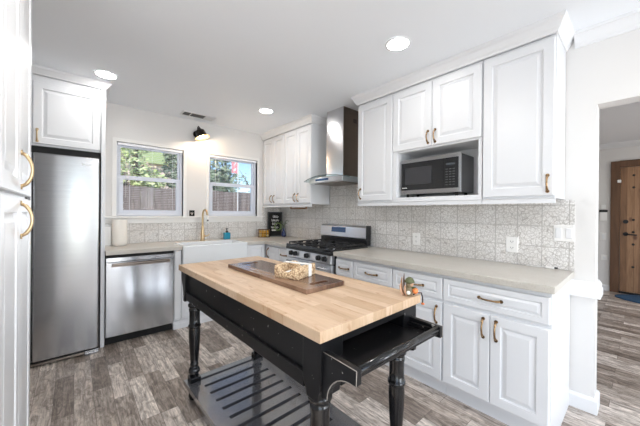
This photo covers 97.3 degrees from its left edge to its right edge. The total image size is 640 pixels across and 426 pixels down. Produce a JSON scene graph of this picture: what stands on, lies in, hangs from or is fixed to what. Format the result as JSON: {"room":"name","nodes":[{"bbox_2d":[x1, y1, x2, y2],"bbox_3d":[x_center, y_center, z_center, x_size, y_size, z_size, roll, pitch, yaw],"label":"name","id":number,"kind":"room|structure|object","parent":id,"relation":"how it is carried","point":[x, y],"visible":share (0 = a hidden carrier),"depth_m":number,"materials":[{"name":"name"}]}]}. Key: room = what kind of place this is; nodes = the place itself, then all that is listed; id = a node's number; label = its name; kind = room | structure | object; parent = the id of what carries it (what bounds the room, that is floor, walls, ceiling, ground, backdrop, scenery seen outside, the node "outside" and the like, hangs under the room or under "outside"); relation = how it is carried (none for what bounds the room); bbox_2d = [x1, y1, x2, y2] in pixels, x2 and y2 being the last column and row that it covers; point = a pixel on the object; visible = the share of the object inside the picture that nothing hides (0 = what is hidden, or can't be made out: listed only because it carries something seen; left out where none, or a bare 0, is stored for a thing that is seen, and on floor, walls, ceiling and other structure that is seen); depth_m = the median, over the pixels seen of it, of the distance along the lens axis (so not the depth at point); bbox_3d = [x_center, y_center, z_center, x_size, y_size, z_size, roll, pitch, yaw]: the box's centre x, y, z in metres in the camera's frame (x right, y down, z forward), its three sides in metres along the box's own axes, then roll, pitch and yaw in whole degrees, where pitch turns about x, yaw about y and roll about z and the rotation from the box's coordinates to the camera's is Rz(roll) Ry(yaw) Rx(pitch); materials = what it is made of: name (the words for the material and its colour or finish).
{"room":"kitchen","nodes":[
{"label":"kitchen","id":0,"kind":"room"},
{"bbox_2d":[105,102,272,243],"bbox_3d":[-2.059,0.017,3.550,3.566,2.514,0.140,0,0,-41],"label":"wall","id":1,"kind":"structure","parent":0,"point":[125,122],"depth_m":3.72,"materials":[{"name":"white paint"}]},
{"bbox_2d":[31,74,100,160],"bbox_3d":[-2.621,-0.842,2.548,0.985,0.677,0.602,0,0,-41],"label":"upper cabinet","id":2,"kind":"object","parent":1,"relation":"attached to","point":[65,116],"visible":0.51,"depth_m":2.51,"materials":[{"name":"white paint"}]},
{"bbox_2d":[32,64,111,101],"bbox_3d":[-2.589,-1.212,2.571,1.064,0.062,0.615,0,0,-41],"label":"trim","id":3,"kind":"structure","parent":2,"relation":"attached to","point":[36,69],"depth_m":2.51,"materials":[{"name":"white paint"}]},
{"bbox_2d":[112,137,186,215],"bbox_3d":[-2.091,-0.408,3.490,0.790,0.900,0.122,0,0,-41],"label":"window","id":4,"kind":"structure","parent":1,"relation":"in","point":[117,194],"depth_m":3.44,"materials":[{"name":"white plastic"}]},
{"bbox_2d":[117,142,182,214],"bbox_3d":[-2.066,-0.395,3.461,0.694,0.839,0.039,0,0,-41],"label":"window blind","id":5,"kind":"object","parent":4,"relation":"attached to","point":[118,143],"visible":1,"depth_m":3.43,"materials":[{"name":"white"}]},
{"bbox_2d":[105,216,262,223],"bbox_3d":[-1.661,0.084,3.771,2.013,0.085,0.050,0,0,-41],"label":"trim","id":6,"kind":"structure","parent":1,"relation":"attached to","point":[108,219],"depth_m":3.63,"materials":[{"name":"white paint"}]},
{"bbox_2d":[188,210,194,215],"bbox_3d":[-1.701,0.003,3.723,0.078,0.076,0.033,0,0,-41],"label":"block sign","id":7,"kind":"object","parent":6,"relation":"on","point":[190,212],"visible":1,"depth_m":3.71,"materials":[{"name":"black"}]},
{"bbox_2d":[105,206,279,244],"bbox_3d":[-1.554,0.122,3.895,2.338,0.480,0.006,0,0,-41],"label":"backsplash","id":8,"kind":"structure","parent":1,"relation":"attached to","point":[136,232],"depth_m":3.75,"materials":[{"name":"tile"}]},
{"bbox_2d":[193,126,208,140],"bbox_3d":[-1.563,-1.055,3.720,0.177,0.198,0.238,0,0,-41],"label":"wall lamp","id":9,"kind":"object","parent":1,"relation":"attached to","point":[200,134],"visible":1,"depth_m":3.69,"materials":[{"name":"black metal"}]},
{"bbox_2d":[206,151,259,215],"bbox_3d":[-1.295,-0.403,4.184,0.817,0.900,0.122,0,0,-41],"label":"window","id":10,"kind":"structure","parent":1,"relation":"in","point":[209,195],"depth_m":4.20,"materials":[{"name":"white plastic"}]},
{"bbox_2d":[209,155,256,214],"bbox_3d":[-1.270,-0.389,4.156,0.721,0.839,0.039,0,0,-41],"label":"window blind","id":11,"kind":"object","parent":10,"relation":"attached to","point":[212,156],"visible":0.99,"depth_m":4.12,"materials":[{"name":"white"}]},
{"bbox_2d":[29,290,639,425],"bbox_3d":[2.056,1.362,2.272,8.100,0.100,7.500,0,0,-41],"label":"floor","id":12,"kind":"structure","parent":0,"point":[139,381],"depth_m":2.08,"materials":[{"name":"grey wood"}]},
{"bbox_2d":[0,0,33,425],"bbox_3d":[-1.253,0.034,0.739,0.675,2.505,1.150,0,0,-41],"label":"pantry cabinet","id":13,"kind":"object","parent":12,"relation":"on","point":[16,164],"visible":1,"depth_m":1.03,"materials":[{"name":"white paint"}]},
{"bbox_2d":[25,152,99,367],"bbox_3d":[-2.529,0.380,2.514,0.858,1.780,0.732,0,0,-41],"label":"refrigerator","id":14,"kind":"object","parent":12,"relation":"on","point":[64,198],"visible":0.8,"depth_m":2.42,"materials":[{"name":"silver metal"}]},
{"bbox_2d":[99,89,105,347],"bbox_3d":[-2.252,0.048,2.893,0.032,2.452,0.590,0,0,-41],"label":"end panel","id":15,"kind":"object","parent":12,"relation":"on","point":[103,91],"visible":0.71,"depth_m":2.67,"materials":[{"name":"white paint"}]},
{"bbox_2d":[104,251,173,344],"bbox_3d":[-1.996,0.839,3.075,0.589,0.873,0.630,0,0,-41],"label":"dishwasher","id":16,"kind":"object","parent":12,"relation":"on","point":[139,287],"visible":1,"depth_m":2.84,"materials":[{"name":"silver metal"}]},
{"bbox_2d":[104,255,105,333],"bbox_3d":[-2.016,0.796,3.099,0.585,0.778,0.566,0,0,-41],"label":"panel","id":17,"kind":"object","parent":16,"relation":"in","point":[105,255],"depth_m":2.72,"materials":[{"name":"plastic"}]},
{"bbox_2d":[172,250,180,329],"bbox_3d":[-1.756,0.840,3.307,0.068,0.874,0.620,0,0,-41],"label":"base cabinet","id":18,"kind":"object","parent":12,"relation":"on","point":[177,253],"visible":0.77,"depth_m":3.07,"materials":[{"name":"white paint"}]},
{"bbox_2d":[180,278,212,327],"bbox_3d":[-1.429,0.952,3.569,0.765,0.655,0.658,0,0,-41],"label":"base cabinet","id":19,"kind":"object","parent":12,"relation":"on","point":[184,320],"visible":0.02,"depth_m":3.15,"materials":[{"name":"white paint"}]},
{"bbox_2d":[247,244,264,257],"bbox_3d":[-1.045,0.845,3.928,0.281,0.874,0.620,0,0,-41],"label":"base cabinet","id":20,"kind":"object","parent":12,"relation":"on","point":[256,249],"visible":0.2,"depth_m":3.70,"materials":[{"name":"white paint"}]},
{"bbox_2d":[265,244,279,260],"bbox_3d":[-0.617,0.848,4.096,0.650,0.874,0.928,0,0,-41],"label":"base cabinet","id":21,"kind":"object","parent":12,"relation":"on","point":[271,251],"visible":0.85,"depth_m":3.68,"materials":[{"name":"white paint"}]},
{"bbox_2d":[105,236,320,255],"bbox_3d":[-1.170,0.387,3.454,2.334,0.040,1.165,0,0,-41],"label":"countertop","id":22,"kind":"structure","parent":21,"relation":"on","point":[132,248],"depth_m":3.24,"materials":[{"name":"stone"}]},
{"bbox_2d":[105,224,111,245],"bbox_3d":[-2.337,0.242,3.083,0.084,0.230,0.099,0,0,-41],"label":"canister","id":23,"kind":"object","parent":22,"relation":"on","point":[107,226],"visible":0.53,"depth_m":3.06,"materials":[{"name":"white ceramic"}]},
{"bbox_2d":[112,219,126,245],"bbox_3d":[-2.203,0.212,3.097,0.141,0.292,0.141,0,0,-41],"label":"paper towel roll","id":24,"kind":"object","parent":22,"relation":"on","point":[119,227],"visible":1,"depth_m":3.04,"materials":[{"name":"white paper"}]},
{"bbox_2d":[200,209,208,240],"bbox_3d":[-1.468,0.155,3.657,0.115,0.417,0.221,0,0,-41],"label":"faucet","id":25,"kind":"object","parent":22,"relation":"on","point":[202,238],"visible":1,"depth_m":3.68,"materials":[{"name":"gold metal"}]},
{"bbox_2d":[173,239,246,263],"bbox_3d":[-1.340,0.493,3.471,0.758,0.261,0.430,0,0,-41],"label":"farmhouse sink","id":26,"kind":"object","parent":22,"relation":"in","point":[199,251],"visible":0.62,"depth_m":3.31,"materials":[{"name":"white ceramic"}]},
{"bbox_2d":[223,228,230,238],"bbox_3d":[-1.293,0.288,3.915,0.088,0.152,0.065,0,0,-41],"label":"soap dispenser","id":27,"kind":"object","parent":22,"relation":"on","point":[226,235],"visible":0.98,"depth_m":3.90,"materials":[{"name":"teal glass"}]},
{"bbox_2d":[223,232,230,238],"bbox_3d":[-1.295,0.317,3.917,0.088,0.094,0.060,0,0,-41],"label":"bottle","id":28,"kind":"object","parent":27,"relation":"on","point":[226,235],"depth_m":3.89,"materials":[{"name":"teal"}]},
{"bbox_2d":[258,229,269,236],"bbox_3d":[-0.855,0.308,4.300,0.175,0.119,0.116,0,0,-11],"label":"wire basket","id":29,"kind":"object","parent":22,"relation":"on","point":[262,233],"visible":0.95,"depth_m":4.26,"materials":[{"name":"brown metal"}]},
{"bbox_2d":[267,212,282,235],"bbox_3d":[-0.712,0.176,4.442,0.234,0.385,0.049,0,0,-3],"label":"chalkboard sign","id":30,"kind":"object","parent":22,"relation":"on","point":[274,222],"visible":0.98,"depth_m":4.44,"materials":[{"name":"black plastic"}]},
{"bbox_2d":[281,220,286,236],"bbox_3d":[-0.551,0.241,4.340,0.128,0.257,0.116,0,0,-26],"label":"bud vase","id":31,"kind":"object","parent":22,"relation":"on","point":[283,234],"visible":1,"depth_m":4.34,"materials":[{"name":"blue glass"}]},
{"bbox_2d":[279,247,287,261],"bbox_3d":[-0.235,0.852,3.659,0.650,0.874,0.230,0,0,-41],"label":"base cabinet","id":32,"kind":"object","parent":12,"relation":"on","point":[282,250],"visible":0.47,"depth_m":3.49,"materials":[{"name":"white paint"}]},
{"bbox_2d":[179,256,442,425],"bbox_3d":[-0.227,0.834,1.609,0.634,0.920,1.623,0,0,-42],"label":"island cart","id":33,"kind":"object","parent":12,"relation":"on","point":[305,347],"visible":0.96,"depth_m":1.29,"materials":[{"name":"black paint"}]},
{"bbox_2d":[184,356,360,425],"bbox_3d":[-0.257,1.181,1.639,0.600,0.030,1.380,0,0,-42],"label":"slatted shelf","id":34,"kind":"object","parent":33,"relation":"attached to","point":[251,390],"depth_m":1.78,"materials":[{"name":"grey wood"}]},
{"bbox_2d":[228,260,343,293],"bbox_3d":[-0.246,0.361,1.686,0.260,0.024,0.824,0,0,-43],"label":"cutting board","id":35,"kind":"object","parent":33,"relation":"on","point":[261,269],"visible":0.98,"depth_m":1.50,"materials":[{"name":"brown wood"}]},
{"bbox_2d":[274,260,314,279],"bbox_3d":[-0.139,0.316,1.588,0.173,0.068,0.204,1,0,29],"label":"basket","id":36,"kind":"object","parent":35,"relation":"on","point":[293,270],"visible":1,"depth_m":1.53,"materials":[{"name":"white wicker"}]},
{"bbox_2d":[399,275,423,304],"bbox_3d":[0.428,0.355,1.293,0.134,0.151,0.054,0,0,-16],"label":"figurine","id":37,"kind":"object","parent":33,"relation":"on","point":[408,290],"visible":1,"depth_m":1.28,"materials":[{"name":"ceramic"}]},
{"bbox_2d":[286,224,370,274],"bbox_3d":[0.079,0.672,3.256,0.683,1.062,0.773,0,0,-41],"label":"gas range","id":38,"kind":"object","parent":12,"relation":"on","point":[335,237],"visible":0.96,"depth_m":3.16,"materials":[{"name":"silver metal"}]},
{"bbox_2d":[286,242,367,255],"bbox_3d":[0.066,0.393,3.242,0.574,0.060,0.773,0,0,-41],"label":"cooktop","id":39,"kind":"object","parent":38,"relation":"in","point":[307,248],"depth_m":3.05,"materials":[{"name":"black metal"}]},
{"bbox_2d":[336,257,353,278],"bbox_3d":[0.441,0.860,2.884,0.650,0.874,0.230,0,0,-41],"label":"base cabinet","id":40,"kind":"object","parent":12,"relation":"on","point":[344,266],"visible":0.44,"depth_m":2.69,"materials":[{"name":"white paint"}]},
{"bbox_2d":[353,260,393,365],"bbox_3d":[0.658,0.862,2.635,0.650,0.874,0.426,0,0,-41],"label":"base cabinet","id":41,"kind":"object","parent":12,"relation":"on","point":[380,274],"visible":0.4,"depth_m":2.43,"materials":[{"name":"white paint"}]},
{"bbox_2d":[393,267,445,393],"bbox_3d":[0.934,0.865,2.318,0.650,0.874,0.412,0,0,-41],"label":"base cabinet","id":42,"kind":"object","parent":12,"relation":"on","point":[424,364],"visible":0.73,"depth_m":2.06,"materials":[{"name":"white paint"}]},
{"bbox_2d":[443,275,569,425],"bbox_3d":[1.267,0.869,1.937,0.650,0.874,0.596,0,0,-41],"label":"base cabinet","id":43,"kind":"object","parent":12,"relation":"on","point":[506,350],"visible":0.99,"depth_m":1.71,"materials":[{"name":"white paint"}]},
{"bbox_2d":[333,247,573,294],"bbox_3d":[0.927,0.407,2.335,0.645,0.040,1.690,0,0,-41],"label":"countertop","id":44,"kind":"structure","parent":43,"relation":"on","point":[539,279],"depth_m":2.01,"materials":[{"name":"stone"}]},
{"bbox_2d":[526,265,557,268],"bbox_3d":[1.599,0.385,2.034,0.018,0.016,0.182,0,0,-41],"label":"power cord","id":45,"kind":"object","parent":44,"relation":"on","point":[549,267],"visible":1,"depth_m":2.00,"materials":[{"name":"white plastic"}]},
{"bbox_2d":[614,294,639,303],"bbox_3d":[5.101,1.327,4.106,0.680,0.014,1.120,0,0,-41],"label":"door mat","id":46,"kind":"object","parent":12,"relation":"on","point":[632,298],"visible":1,"depth_m":4.39,"materials":[{"name":"blue fabric"}]},
{"bbox_2d":[32,0,639,143],"bbox_3d":[2.079,-1.277,2.266,8.100,0.150,7.500,0,0,-41],"label":"ceiling","id":47,"kind":"structure","parent":0,"point":[227,61],"depth_m":2.05,"materials":[{"name":"white paint"}]},
{"bbox_2d":[93,70,117,79],"bbox_3d":[-1.913,-1.234,2.519,0.178,0.004,0.178,0,0,-41],"label":"recessed light","id":48,"kind":"object","parent":47,"relation":"in","point":[102,73],"visible":1,"depth_m":2.51,"materials":[{"name":"white paint"}]},
{"bbox_2d":[180,110,215,120],"bbox_3d":[-1.548,-1.232,3.585,0.404,0.008,0.175,0,0,-41],"label":"ceiling vent","id":49,"kind":"object","parent":47,"relation":"in","point":[185,113],"visible":1,"depth_m":3.57,"materials":[{"name":"white metal"}]},
{"bbox_2d":[258,108,273,113],"bbox_3d":[-0.650,-1.226,3.391,0.178,0.004,0.178,0,0,-41],"label":"recessed light","id":50,"kind":"object","parent":47,"relation":"in","point":[263,110],"visible":1,"depth_m":3.39,"materials":[{"name":"white paint"}]},
{"bbox_2d":[385,36,410,50],"bbox_3d":[0.560,-1.212,2.025,0.178,0.004,0.178,0,0,-41],"label":"recessed light","id":51,"kind":"object","parent":47,"relation":"in","point":[401,42],"visible":1,"depth_m":2.01,"materials":[{"name":"white paint"}]},
{"bbox_2d":[289,29,639,397],"bbox_3d":[1.688,0.052,2.070,0.135,2.514,7.298,0,0,-41],"label":"wall","id":52,"kind":"structure","parent":0,"point":[603,74],"depth_m":1.87,"materials":[{"name":"white paint"}]},
{"bbox_2d":[263,133,284,206],"bbox_3d":[-0.602,-0.612,4.310,0.360,1.054,0.601,0,0,-41],"label":"upper cabinet","id":53,"kind":"object","parent":52,"relation":"attached to","point":[273,149],"visible":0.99,"depth_m":4.19,"materials":[{"name":"white paint"}]},
{"bbox_2d":[284,123,329,206],"bbox_3d":[-0.204,-0.608,3.855,0.360,1.054,0.603,0,0,-41],"label":"upper cabinet","id":54,"kind":"object","parent":52,"relation":"attached to","point":[305,147],"visible":1,"depth_m":3.68,"materials":[{"name":"white paint"}]},
{"bbox_2d":[260,114,326,140],"bbox_3d":[-0.384,-1.183,4.064,0.374,0.089,1.266,0,0,-41],"label":"trim","id":55,"kind":"structure","parent":54,"relation":"attached to","point":[311,118],"depth_m":3.75,"materials":[{"name":"white paint"}]},
{"bbox_2d":[304,106,357,185],"bbox_3d":[0.196,-0.780,3.316,0.467,0.879,0.772,0,0,-41],"label":"range hood","id":56,"kind":"object","parent":52,"relation":"attached to","point":[342,122],"visible":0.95,"depth_m":3.29,"materials":[{"name":"metal"}]},
{"bbox_2d":[358,93,393,205],"bbox_3d":[0.642,-0.599,2.885,0.360,1.054,0.428,0,0,-41],"label":"upper cabinet","id":57,"kind":"object","parent":52,"relation":"attached to","point":[375,118],"visible":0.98,"depth_m":2.77,"materials":[{"name":"white paint"}]},
{"bbox_2d":[351,10,573,105],"bbox_3d":[1.033,-1.167,2.441,0.374,0.089,1.723,0,0,-41],"label":"trim","id":58,"kind":"structure","parent":57,"relation":"attached to","point":[559,23],"depth_m":2.02,"materials":[{"name":"white paint"}]},
{"bbox_2d":[280,184,574,270],"bbox_3d":[0.530,-0.021,3.290,0.006,0.805,3.655,0,0,-41],"label":"backsplash","id":59,"kind":"structure","parent":52,"relation":"attached to","point":[472,231],"depth_m":2.49,"materials":[{"name":"tile"}]},
{"bbox_2d":[413,233,419,244],"bbox_3d":[0.954,0.257,2.792,0.007,0.118,0.080,0,0,-41],"label":"wall outlet","id":60,"kind":"object","parent":59,"relation":"attached to","point":[416,236],"visible":1,"depth_m":2.79,"materials":[{"name":"white plastic"}]},
{"bbox_2d":[506,237,517,252],"bbox_3d":[1.487,0.245,2.182,0.007,0.118,0.080,0,0,-41],"label":"wall outlet","id":61,"kind":"object","parent":59,"relation":"attached to","point":[511,242],"visible":1,"depth_m":2.18,"materials":[{"name":"white plastic"}]},
{"bbox_2d":[553,225,574,241],"bbox_3d":[1.688,0.140,1.951,0.009,0.115,0.112,0,0,-41],"label":"light switch","id":62,"kind":"object","parent":59,"relation":"attached to","point":[566,233],"visible":1,"depth_m":1.95,"materials":[{"name":"white plastic"}]},
{"bbox_2d":[393,60,483,204],"bbox_3d":[1.035,-0.594,2.434,0.360,1.054,0.764,0,0,-41],"label":"upper cabinet","id":63,"kind":"object","parent":52,"relation":"attached to","point":[441,115],"visible":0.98,"depth_m":2.32,"materials":[{"name":"white paint"}]},
{"bbox_2d":[396,195,477,201],"bbox_3d":[1.049,-0.119,2.441,0.303,0.036,0.700,0,0,-41],"label":"niche shelf","id":64,"kind":"object","parent":63,"relation":"attached to","point":[443,198],"depth_m":2.31,"materials":[{"name":"white paint"}]},
{"bbox_2d":[401,152,473,196],"bbox_3d":[1.022,-0.308,2.492,0.265,0.342,0.540,0,0,-41],"label":"microwave","id":65,"kind":"object","parent":63,"relation":"on","point":[453,173],"visible":0.91,"depth_m":2.35,"materials":[{"name":"grey metal"}]},
{"bbox_2d":[482,34,565,203],"bbox_3d":[1.425,-0.590,1.988,0.360,1.054,0.414,0,0,-41],"label":"upper cabinet","id":66,"kind":"object","parent":52,"relation":"attached to","point":[525,86],"visible":1,"depth_m":1.87,"materials":[{"name":"white paint"}]},
{"bbox_2d":[569,389,599,415],"bbox_3d":[0.614,1.247,3.291,0.167,0.100,3.766,0,0,-41],"label":"baseboard","id":67,"kind":"structure","parent":52,"relation":"attached to","point":[588,404],"depth_m":1.87,"materials":[{"name":"white paint"}]},
{"bbox_2d":[570,279,602,299],"bbox_3d":[1.758,0.505,1.986,0.187,0.101,0.326,0,0,-41],"label":"trim","id":68,"kind":"structure","parent":52,"relation":"attached to","point":[586,289],"depth_m":1.86,"materials":[{"name":"white paint"}]},
{"bbox_2d":[574,8,639,48],"bbox_3d":[2.860,-1.147,0.581,0.069,0.089,3.492,0,0,-41],"label":"trim","id":69,"kind":"structure","parent":52,"relation":"attached to","point":[630,21],"depth_m":1.77,"materials":[{"name":"white paint"}]},
{"bbox_2d":[598,145,639,293],"bbox_3d":[3.371,0.064,3.538,4.332,2.514,7.298,0,0,-41],"label":"wall","id":70,"kind":"structure","parent":0,"point":[606,156],"depth_m":4.84,"materials":[{"name":"white paint"}]},
{"bbox_2d":[599,205,607,220],"bbox_3d":[4.891,-0.004,4.862,0.021,0.270,0.105,0,0,-41],"label":"thermostat","id":71,"kind":"object","parent":70,"relation":"attached to","point":[603,213],"visible":1,"depth_m":4.86,"materials":[{"name":"white plastic"}]},
{"bbox_2d":[601,255,606,259],"bbox_3d":[4.899,0.766,4.856,0.009,0.090,0.075,0,0,-41],"label":"light switch","id":72,"kind":"object","parent":70,"relation":"attached to","point":[603,257],"visible":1,"depth_m":4.86,"materials":[{"name":"white plastic"}]},
{"bbox_2d":[602,284,609,290],"bbox_3d":[3.758,1.268,6.155,0.016,0.100,3.585,0,0,-41],"label":"baseboard","id":73,"kind":"structure","parent":70,"relation":"attached to","point":[605,287],"depth_m":4.83,"materials":[{"name":"white paint"}]},
{"bbox_2d":[599,139,639,149],"bbox_3d":[4.905,-1.141,4.826,0.060,0.084,7.040,0,0,-41],"label":"trim","id":74,"kind":"structure","parent":70,"relation":"attached to","point":[632,142],"depth_m":4.70,"materials":[{"name":"white paint"}]},
{"bbox_2d":[610,159,639,294],"bbox_3d":[5.302,0.233,4.339,0.087,2.204,1.163,0,0,-41],"label":"door","id":75,"kind":"structure","parent":70,"relation":"in","point":[625,195],"depth_m":4.66,"materials":[{"name":"brown wood"}]},
{"label":"outside","id":76,"kind":"structure","parent":0,"visible":0},
{"bbox_3d":[-17.350,1.290,27.477,70.000,0.100,55.800,0,0,-41],"label":"ground","id":77,"kind":"structure","parent":76,"visible":0},
{"bbox_2d":[120,147,167,197],"bbox_3d":[-5.054,-0.578,7.807,1.564,3.940,1.082,0,0,-41],"label":"tree","id":78,"kind":"object","parent":77,"relation":"on","point":[142,170],"visible":0.35,"depth_m":7.73,"materials":[{"name":"green plant"}]},
{"bbox_2d":[121,149,168,188],"bbox_3d":[-6.569,-0.560,9.903,2.504,3.868,1.113,0,0,-41],"label":"tree","id":79,"kind":"object","parent":77,"relation":"on","point":[125,173],"visible":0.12,"depth_m":9.99,"materials":[{"name":"green plant"}]},
{"bbox_2d":[121,149,175,188],"bbox_3d":[-10.894,-1.198,13.178,7.500,5.050,5.800,0,0,-41],"label":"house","id":80,"kind":"structure","parent":77,"relation":"on","point":[151,155],"depth_m":12.49,"materials":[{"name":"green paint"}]},
{"bbox_2d":[161,153,176,192],"bbox_3d":[-4.575,-0.592,9.269,1.194,3.969,1.076,0,0,-41],"label":"tree","id":81,"kind":"object","parent":77,"relation":"on","point":[165,167],"visible":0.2,"depth_m":8.95,"materials":[{"name":"green plant"}]},
{"bbox_2d":[123,186,249,210],"bbox_3d":[-2.612,0.387,8.382,11.090,2.042,0.060,0,0,-41],"label":"fence","id":82,"kind":"object","parent":77,"relation":"on","point":[222,203],"visible":0.08,"depth_m":7.18,"materials":[{"name":"wood"}]},
{"bbox_2d":[210,159,240,191],"bbox_3d":[-3.399,-0.682,9.785,1.285,4.166,1.076,0,0,-41],"label":"tree","id":83,"kind":"object","parent":77,"relation":"on","point":[226,169],"visible":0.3,"depth_m":9.57,"materials":[{"name":"green plant"}]},
{"bbox_2d":[232,162,237,210],"bbox_3d":[-2.451,-0.095,8.080,0.212,3.010,0.024,0,0,-41],"label":"banner","id":84,"kind":"object","parent":77,"relation":"on","point":[234,164],"visible":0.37,"depth_m":8.11,"materials":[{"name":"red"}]},
{"bbox_2d":[237,171,250,191],"bbox_3d":[-2.561,-0.271,10.426,0.987,3.350,0.575,0,0,-41],"label":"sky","id":85,"kind":"structure","parent":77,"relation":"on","point":[246,183],"depth_m":10.19,"materials":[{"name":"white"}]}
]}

